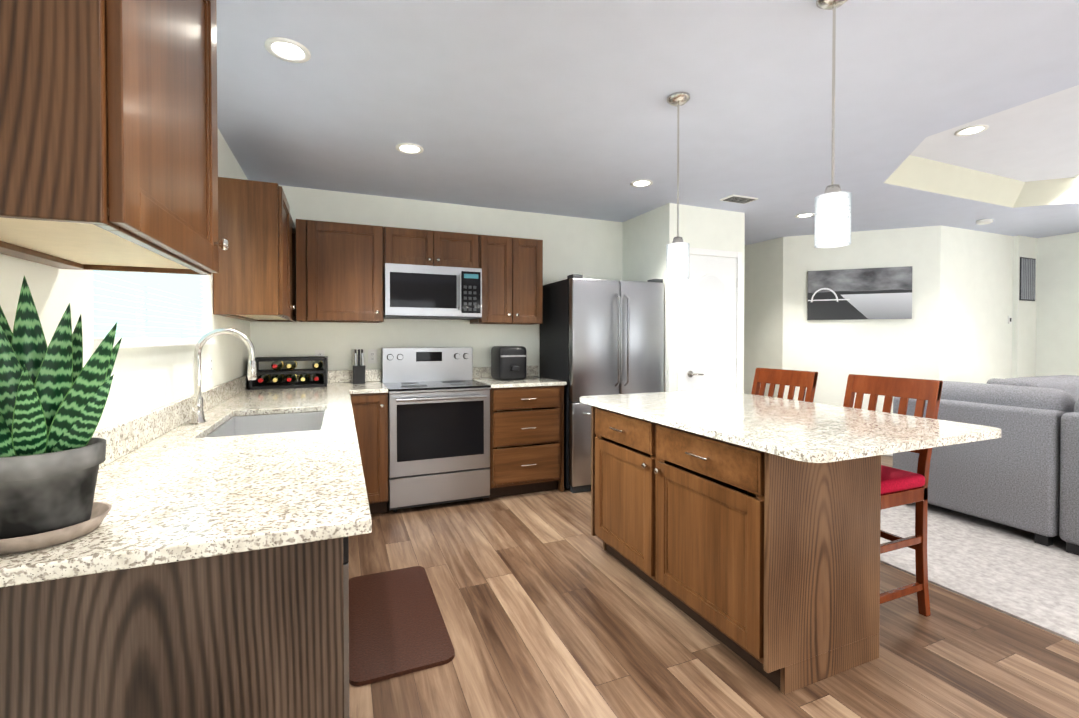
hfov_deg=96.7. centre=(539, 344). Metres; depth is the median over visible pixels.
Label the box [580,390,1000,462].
island countertop
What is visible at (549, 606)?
floor
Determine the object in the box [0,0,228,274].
upper cabinet
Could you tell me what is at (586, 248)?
wall
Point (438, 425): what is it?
range
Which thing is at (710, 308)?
pantry door
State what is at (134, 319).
window
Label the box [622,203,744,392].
wall
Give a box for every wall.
[0,127,250,431]
[250,185,622,381]
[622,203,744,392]
[744,237,782,396]
[782,225,940,412]
[939,225,1012,383]
[1012,235,1036,377]
[1035,232,1078,376]
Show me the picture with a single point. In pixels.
(866, 293)
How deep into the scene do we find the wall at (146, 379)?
1.60 m
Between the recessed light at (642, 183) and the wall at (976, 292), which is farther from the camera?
the wall at (976, 292)
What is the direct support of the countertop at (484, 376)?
on the base cabinet at (526, 440)
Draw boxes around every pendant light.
[666,92,689,279]
[814,0,851,247]
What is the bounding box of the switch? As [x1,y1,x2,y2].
[1008,316,1011,323]
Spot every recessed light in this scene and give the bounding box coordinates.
[264,37,310,62]
[396,143,423,153]
[630,179,652,186]
[795,213,814,217]
[955,125,988,135]
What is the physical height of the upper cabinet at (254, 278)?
0.740 m
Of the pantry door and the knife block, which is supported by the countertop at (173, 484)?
the knife block
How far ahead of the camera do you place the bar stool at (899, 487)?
2.21 m
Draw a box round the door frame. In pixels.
[678,247,741,392]
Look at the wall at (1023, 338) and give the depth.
5.60 m
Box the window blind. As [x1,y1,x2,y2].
[93,270,204,336]
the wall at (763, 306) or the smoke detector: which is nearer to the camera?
the smoke detector
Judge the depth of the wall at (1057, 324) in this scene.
5.53 m
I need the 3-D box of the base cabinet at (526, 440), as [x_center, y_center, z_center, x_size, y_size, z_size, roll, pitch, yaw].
[-0.197,0.782,4.139,0.641,0.890,0.670,0,1,-23]
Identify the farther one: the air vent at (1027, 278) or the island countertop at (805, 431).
the air vent at (1027, 278)
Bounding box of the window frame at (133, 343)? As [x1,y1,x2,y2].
[94,284,214,348]
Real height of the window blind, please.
0.803 m
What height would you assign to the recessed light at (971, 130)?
0.006 m
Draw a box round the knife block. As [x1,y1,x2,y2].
[353,349,364,383]
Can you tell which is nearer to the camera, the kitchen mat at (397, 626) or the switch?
the kitchen mat at (397, 626)
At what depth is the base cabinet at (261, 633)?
0.84 m
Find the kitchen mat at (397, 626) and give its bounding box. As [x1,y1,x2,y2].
[349,566,454,685]
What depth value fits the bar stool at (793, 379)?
2.97 m
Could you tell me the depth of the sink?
2.45 m
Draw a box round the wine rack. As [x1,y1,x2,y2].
[248,356,327,389]
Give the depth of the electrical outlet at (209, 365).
2.49 m
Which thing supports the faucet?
on the countertop at (173, 484)
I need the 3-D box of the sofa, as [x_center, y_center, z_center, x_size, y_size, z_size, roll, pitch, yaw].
[4.432,0.762,2.496,2.200,0.948,3.580,0,1,-23]
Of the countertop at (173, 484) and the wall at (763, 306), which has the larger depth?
the wall at (763, 306)
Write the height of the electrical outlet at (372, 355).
0.116 m
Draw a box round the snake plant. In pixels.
[0,275,121,554]
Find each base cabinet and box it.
[0,536,348,717]
[350,393,387,513]
[488,385,563,498]
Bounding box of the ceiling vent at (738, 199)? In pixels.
[720,194,757,203]
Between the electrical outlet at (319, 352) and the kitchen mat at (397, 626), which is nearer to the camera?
the kitchen mat at (397, 626)
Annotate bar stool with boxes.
[751,368,817,401]
[843,374,942,616]
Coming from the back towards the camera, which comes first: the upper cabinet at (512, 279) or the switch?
the switch
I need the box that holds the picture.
[807,266,911,319]
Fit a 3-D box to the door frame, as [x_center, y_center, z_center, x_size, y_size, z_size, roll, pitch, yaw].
[1.571,0.177,4.398,0.734,2.092,0.016,0,1,-23]
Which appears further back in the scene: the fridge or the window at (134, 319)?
the fridge
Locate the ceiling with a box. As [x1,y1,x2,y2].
[216,0,1078,244]
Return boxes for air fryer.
[491,346,526,379]
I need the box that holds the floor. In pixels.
[349,455,1078,717]
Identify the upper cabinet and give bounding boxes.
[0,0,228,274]
[213,177,295,321]
[296,219,383,322]
[383,226,478,267]
[470,235,542,324]
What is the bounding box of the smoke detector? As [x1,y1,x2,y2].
[976,219,992,224]
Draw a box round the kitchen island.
[591,406,880,694]
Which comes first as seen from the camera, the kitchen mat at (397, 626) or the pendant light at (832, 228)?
the pendant light at (832, 228)
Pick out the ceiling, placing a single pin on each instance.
(559, 107)
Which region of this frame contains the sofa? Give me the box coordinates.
[893,375,1078,554]
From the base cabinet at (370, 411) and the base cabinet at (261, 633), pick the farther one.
the base cabinet at (370, 411)
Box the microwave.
[384,263,481,319]
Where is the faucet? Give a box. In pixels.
[189,328,256,423]
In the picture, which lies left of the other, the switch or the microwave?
the microwave
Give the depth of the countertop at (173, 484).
1.17 m
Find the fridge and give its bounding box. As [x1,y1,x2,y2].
[540,274,663,492]
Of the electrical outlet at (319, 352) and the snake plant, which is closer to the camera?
the snake plant
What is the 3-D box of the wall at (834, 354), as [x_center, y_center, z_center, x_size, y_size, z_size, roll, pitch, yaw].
[3.564,-0.090,5.403,1.485,2.600,0.120,0,1,22]
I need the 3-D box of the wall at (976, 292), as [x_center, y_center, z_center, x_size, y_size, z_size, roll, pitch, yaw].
[4.851,-0.089,5.388,1.400,2.600,0.120,0,1,-23]
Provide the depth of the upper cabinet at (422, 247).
3.84 m
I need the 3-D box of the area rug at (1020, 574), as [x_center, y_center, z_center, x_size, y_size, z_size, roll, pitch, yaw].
[3.999,1.240,2.631,3.700,0.012,4.150,0,1,-23]
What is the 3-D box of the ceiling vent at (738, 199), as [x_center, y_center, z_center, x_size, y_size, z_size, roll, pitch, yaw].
[1.696,-1.234,4.080,0.280,0.015,0.150,0,1,-23]
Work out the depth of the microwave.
3.78 m
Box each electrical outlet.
[208,354,211,376]
[315,350,324,363]
[368,349,376,362]
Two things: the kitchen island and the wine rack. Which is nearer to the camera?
the kitchen island
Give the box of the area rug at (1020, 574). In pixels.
[880,502,1078,643]
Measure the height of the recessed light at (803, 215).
0.006 m
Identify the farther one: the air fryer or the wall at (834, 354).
the wall at (834, 354)
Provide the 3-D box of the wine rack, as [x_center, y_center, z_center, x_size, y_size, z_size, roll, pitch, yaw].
[-1.859,0.204,3.586,0.500,0.215,0.310,0,1,-23]
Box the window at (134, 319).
[93,272,180,337]
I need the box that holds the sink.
[204,412,324,437]
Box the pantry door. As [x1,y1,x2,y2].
[684,255,736,391]
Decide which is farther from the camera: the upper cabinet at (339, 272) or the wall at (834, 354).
the wall at (834, 354)
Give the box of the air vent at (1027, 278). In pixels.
[1019,257,1035,300]
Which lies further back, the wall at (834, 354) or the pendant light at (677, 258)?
the wall at (834, 354)
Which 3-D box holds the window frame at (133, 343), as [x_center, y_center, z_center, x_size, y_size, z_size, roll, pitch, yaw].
[-1.518,-0.429,1.895,0.140,0.870,1.259,0,1,-23]
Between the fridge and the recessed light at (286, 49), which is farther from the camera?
the fridge
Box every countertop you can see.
[0,369,387,587]
[473,366,566,387]
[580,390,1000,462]
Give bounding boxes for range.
[382,347,490,511]
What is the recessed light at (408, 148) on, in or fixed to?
in the ceiling

